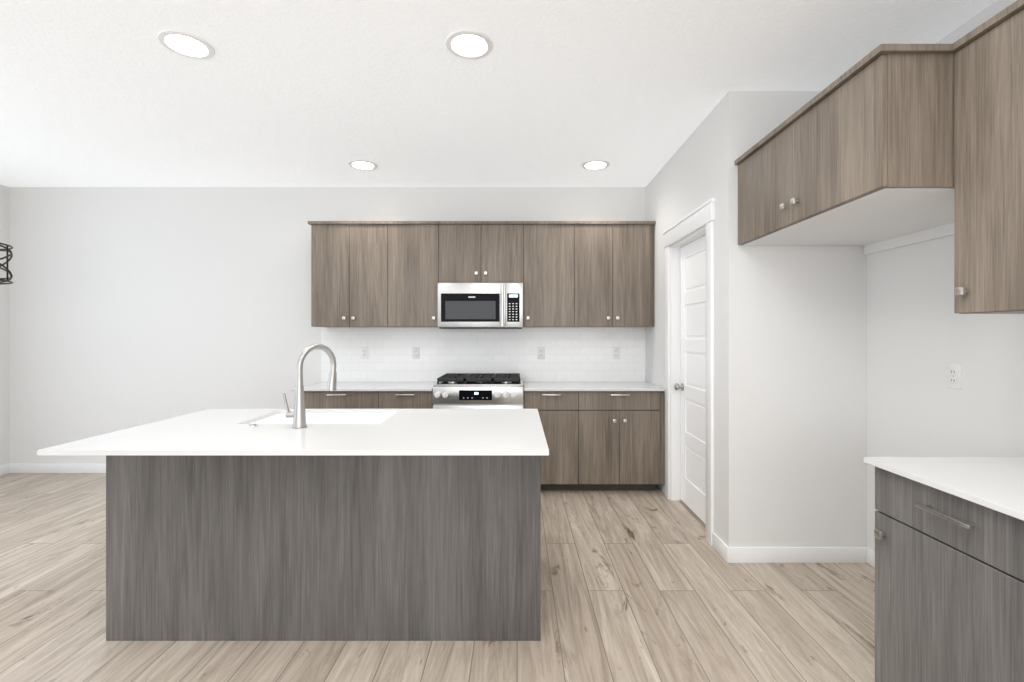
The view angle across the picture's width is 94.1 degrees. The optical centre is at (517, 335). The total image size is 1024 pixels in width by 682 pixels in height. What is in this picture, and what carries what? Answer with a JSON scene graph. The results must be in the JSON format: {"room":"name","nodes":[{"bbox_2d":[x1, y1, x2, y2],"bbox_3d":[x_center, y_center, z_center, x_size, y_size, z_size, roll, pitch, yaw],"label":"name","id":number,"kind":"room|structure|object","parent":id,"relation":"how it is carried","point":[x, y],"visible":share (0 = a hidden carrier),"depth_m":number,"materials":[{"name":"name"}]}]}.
{"room":"kitchen","nodes":[
{"label":"kitchen","id":0,"kind":"room"},
{"bbox_2d":[0,184,9,465],"bbox_3d":[-4.950,-0.050,1.200,0.100,2.760,6.800,0,0,0],"label":"wall","id":1,"kind":"structure","parent":0,"point":[5,338],"depth_m":4.55,"materials":[{"name":"white paint"}]},
{"bbox_2d":[0,464,9,475],"bbox_3d":[-4.892,1.285,1.215,0.016,0.090,6.770,0,0,0],"label":"baseboard","id":2,"kind":"structure","parent":1,"relation":"attached to","point":[4,469],"depth_m":4.54,"materials":[{"name":"white wood"}]},
{"bbox_2d":[10,187,644,463],"bbox_3d":[-1.425,-0.050,4.650,7.150,2.760,0.100,0,0,0],"label":"wall","id":3,"kind":"structure","parent":0,"point":[130,307],"depth_m":4.60,"materials":[{"name":"white paint"}]},
{"bbox_2d":[10,464,105,472],"bbox_3d":[-3.360,1.285,4.592,3.020,0.090,0.016,0,0,0],"label":"baseboard","id":4,"kind":"structure","parent":3,"relation":"attached to","point":[14,468],"depth_m":4.59,"materials":[{"name":"white wood"}]},
{"bbox_2d":[308,221,439,326],"bbox_3d":[-1.276,-0.547,4.433,1.143,0.944,0.326,0,0,0],"label":"upper cabinet","id":5,"kind":"object","parent":3,"relation":"attached to","point":[364,273],"depth_m":4.27,"materials":[{"name":"beige wood"}]},
{"bbox_2d":[440,221,523,284],"bbox_3d":[-0.324,-0.742,4.433,0.762,0.554,0.326,0,0,0],"label":"upper cabinet","id":6,"kind":"object","parent":3,"relation":"attached to","point":[470,251],"depth_m":4.27,"materials":[{"name":"beige wood"}]},
{"bbox_2d":[438,283,522,328],"bbox_3d":[-0.324,-0.260,4.365,0.756,0.404,0.436,0,0,0],"label":"over-the-range microwave","id":7,"kind":"object","parent":6,"relation":"attached to","point":[480,305],"visible":1,"depth_m":4.20,"materials":[{"name":"silver metal"}]},
{"bbox_2d":[321,327,645,380],"bbox_3d":[-0.326,0.185,4.595,3.128,0.520,0.009,0,0,0],"label":"tile backsplash","id":8,"kind":"structure","parent":3,"relation":"attached to","point":[578,353],"depth_m":4.59,"materials":[{"name":"white tile"}]},
{"bbox_2d":[361,347,367,358],"bbox_3d":[-1.470,0.173,4.585,0.070,0.114,0.010,0,0,0],"label":"outlet","id":9,"kind":"object","parent":8,"relation":"attached to","point":[364,352],"visible":1,"depth_m":4.58,"materials":[{"name":"white plastic"}]},
{"bbox_2d":[412,347,418,358],"bbox_3d":[-0.977,0.173,4.585,0.070,0.114,0.010,0,0,0],"label":"outlet","id":10,"kind":"object","parent":8,"relation":"attached to","point":[415,352],"visible":1,"depth_m":4.58,"materials":[{"name":"white plastic"}]},
{"bbox_2d":[538,347,544,358],"bbox_3d":[0.232,0.173,4.585,0.070,0.114,0.010,0,0,0],"label":"outlet","id":11,"kind":"object","parent":8,"relation":"attached to","point":[541,352],"visible":1,"depth_m":4.58,"materials":[{"name":"white plastic"}]},
{"bbox_2d":[612,347,619,358],"bbox_3d":[0.953,0.173,4.585,0.070,0.114,0.010,0,0,0],"label":"outlet","id":12,"kind":"object","parent":8,"relation":"attached to","point":[615,352],"visible":1,"depth_m":4.58,"materials":[{"name":"white plastic"}]},
{"bbox_2d":[523,221,655,326],"bbox_3d":[0.647,-0.547,4.433,1.179,0.944,0.326,0,0,0],"label":"upper cabinet","id":13,"kind":"object","parent":3,"relation":"attached to","point":[565,273],"depth_m":4.27,"materials":[{"name":"beige wood"}]},
{"bbox_2d":[0,473,874,681],"bbox_3d":[-1.425,1.360,1.200,7.150,0.060,7.000,0,0,0],"label":"floor","id":14,"kind":"structure","parent":0,"point":[645,586],"depth_m":2.23,"materials":[{"name":"brown wood"}]},
{"bbox_2d":[106,457,540,640],"bbox_3d":[-0.843,0.897,2.462,1.890,0.864,0.785,0,0,0],"label":"kitchen island","id":15,"kind":"object","parent":14,"relation":"on","point":[360,525],"depth_m":2.07,"materials":[{"name":"grey wood"}]},
{"bbox_2d":[37,409,548,456],"bbox_3d":[-0.866,0.455,2.360,1.978,0.020,1.040,0,0,0],"label":"island countertop","id":16,"kind":"structure","parent":15,"relation":"on","point":[209,432],"depth_m":2.11,"materials":[{"name":"white stone"}]},
{"bbox_2d":[283,344,336,427],"bbox_3d":[-1.031,0.244,2.377,0.193,0.402,0.220,0,0,0],"label":"faucet","id":17,"kind":"object","parent":16,"relation":"on","point":[298,414],"visible":1,"depth_m":2.29,"materials":[{"name":"silver metal"}]},
{"bbox_2d":[292,381,436,408],"bbox_3d":[-1.286,0.887,4.273,1.163,0.885,0.646,0,0,0],"label":"base cabinet","id":18,"kind":"object","parent":14,"relation":"on","point":[381,395],"visible":0.23,"depth_m":3.99,"materials":[{"name":"beige wood"}]},
{"bbox_2d":[433,373,522,408],"bbox_3d":[-0.324,0.847,4.240,0.754,0.966,0.686,0,0,0],"label":"gas range","id":19,"kind":"object","parent":14,"relation":"on","point":[477,391],"visible":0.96,"depth_m":3.96,"materials":[{"name":"silver metal"}]},
{"bbox_2d":[523,381,664,490],"bbox_3d":[0.646,0.887,4.273,1.179,0.885,0.646,0,0,0],"label":"base cabinet","id":20,"kind":"object","parent":14,"relation":"on","point":[604,435],"visible":0.85,"depth_m":3.99,"materials":[{"name":"beige wood"}]},
{"bbox_2d":[874,469,1023,681],"bbox_3d":[1.668,0.897,1.415,0.756,0.864,0.610,0,0,0],"label":"base cabinet","id":21,"kind":"object","parent":14,"relation":"on","point":[949,566],"depth_m":1.44,"materials":[{"name":"grey wood"}]},
{"bbox_2d":[864,457,1023,520],"bbox_3d":[1.655,0.455,0.510,0.781,0.020,2.460,0,0,0],"label":"countertop","id":22,"kind":"structure","parent":21,"relation":"on","point":[996,484],"depth_m":1.51,"materials":[{"name":"white stone"}]},
{"bbox_2d":[0,0,996,186],"bbox_3d":[-1.425,-1.470,1.200,7.150,0.080,7.000,0,0,0],"label":"ceiling","id":23,"kind":"structure","parent":0,"point":[297,93],"depth_m":2.69,"materials":[{"name":"white paint"}]},
{"bbox_2d":[0,243,13,284],"bbox_3d":[-3.800,-0.899,3.200,0.589,1.061,0.588,0,0,0],"label":"chandelier","id":24,"kind":"object","parent":23,"relation":"hanging from","point":[6,269],"visible":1,"depth_m":3.31,"materials":[{"name":"black metal"}]},
{"bbox_2d":[157,29,214,58],"bbox_3d":[-1.627,-1.426,2.345,0.236,0.008,0.236,0,0,0],"label":"recessed light","id":25,"kind":"object","parent":23,"relation":"in","point":[185,44],"visible":1,"depth_m":2.34,"materials":[{"name":"white plastic"}]},
{"bbox_2d":[348,160,377,169],"bbox_3d":[-1.293,-1.426,4.000,0.236,0.008,0.236,0,0,0],"label":"recessed light","id":26,"kind":"object","parent":23,"relation":"in","point":[362,164],"visible":1,"depth_m":3.98,"materials":[{"name":"white plastic"}]},
{"bbox_2d":[445,29,492,58],"bbox_3d":[-0.235,-1.426,2.345,0.236,0.008,0.236,0,0,0],"label":"recessed light","id":27,"kind":"object","parent":23,"relation":"in","point":[468,44],"visible":1,"depth_m":2.33,"materials":[{"name":"white plastic"}]},
{"bbox_2d":[581,160,609,169],"bbox_3d":[0.659,-1.426,4.000,0.236,0.008,0.236,0,0,0],"label":"recessed light","id":28,"kind":"object","parent":23,"relation":"in","point":[595,164],"visible":1,"depth_m":3.98,"materials":[{"name":"white plastic"}]},
{"bbox_2d":[645,91,747,546],"bbox_3d":[1.297,-0.050,3.695,0.114,2.760,1.810,0,0,0],"label":"wall","id":29,"kind":"structure","parent":0,"point":[698,169],"depth_m":2.88,"materials":[{"name":"white paint"}]},
{"bbox_2d":[663,198,714,545],"bbox_3d":[1.282,0.237,3.470,0.144,2.185,0.990,0,0,0],"label":"door frame","id":30,"kind":"structure","parent":29,"relation":"attached to","point":[702,216],"depth_m":3.82,"materials":[{"name":"white wood"}]},
{"bbox_2d":[674,235,705,523],"bbox_3d":[1.295,0.309,3.470,0.100,2.017,0.718,0,0,0],"label":"pantry door","id":31,"kind":"structure","parent":29,"relation":"in","point":[692,386],"depth_m":3.54,"materials":[{"name":"white wood"}]},
{"bbox_2d":[748,91,866,546],"bbox_3d":[1.702,-0.050,2.847,0.696,2.760,0.114,0,0,0],"label":"wall","id":32,"kind":"structure","parent":0,"point":[807,392],"depth_m":2.79,"materials":[{"name":"white paint"}]},
{"bbox_2d":[724,544,865,562],"bbox_3d":[1.629,1.285,2.782,0.803,0.090,0.016,0,0,0],"label":"baseboard","id":33,"kind":"structure","parent":32,"relation":"attached to","point":[793,554],"depth_m":2.78,"materials":[{"name":"white wood"}]},
{"bbox_2d":[867,0,1023,551],"bbox_3d":[2.100,-0.050,1.200,0.100,2.760,6.800,0,0,0],"label":"wall","id":34,"kind":"structure","parent":0,"point":[921,334],"depth_m":2.34,"materials":[{"name":"white paint"}]},
{"bbox_2d":[735,44,953,254],"bbox_3d":[1.655,-0.745,2.225,0.782,0.549,1.121,0,0,0],"label":"upper cabinet","id":35,"kind":"object","parent":34,"relation":"attached to","point":[860,152],"visible":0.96,"depth_m":1.91,"materials":[{"name":"beige wood"}]},
{"bbox_2d":[866,547,874,567],"bbox_3d":[2.043,1.285,2.275,0.013,0.090,1.030,0,0,0],"label":"baseboard","id":36,"kind":"structure","parent":34,"relation":"attached to","point":[870,554],"depth_m":2.74,"materials":[{"name":"white wood"}]},
{"bbox_2d":[947,364,961,388],"bbox_3d":[2.045,0.192,2.230,0.010,0.114,0.070,0,0,0],"label":"outlet","id":37,"kind":"object","parent":34,"relation":"attached to","point":[954,375],"visible":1,"depth_m":2.22,"materials":[{"name":"white plastic"}]},
{"bbox_2d":[949,0,1023,313],"bbox_3d":[1.793,-0.547,1.480,0.506,0.944,0.400,0,0,0],"label":"upper cabinet","id":38,"kind":"object","parent":34,"relation":"attached to","point":[989,166],"visible":1,"depth_m":1.53,"materials":[{"name":"beige wood"}]}
]}

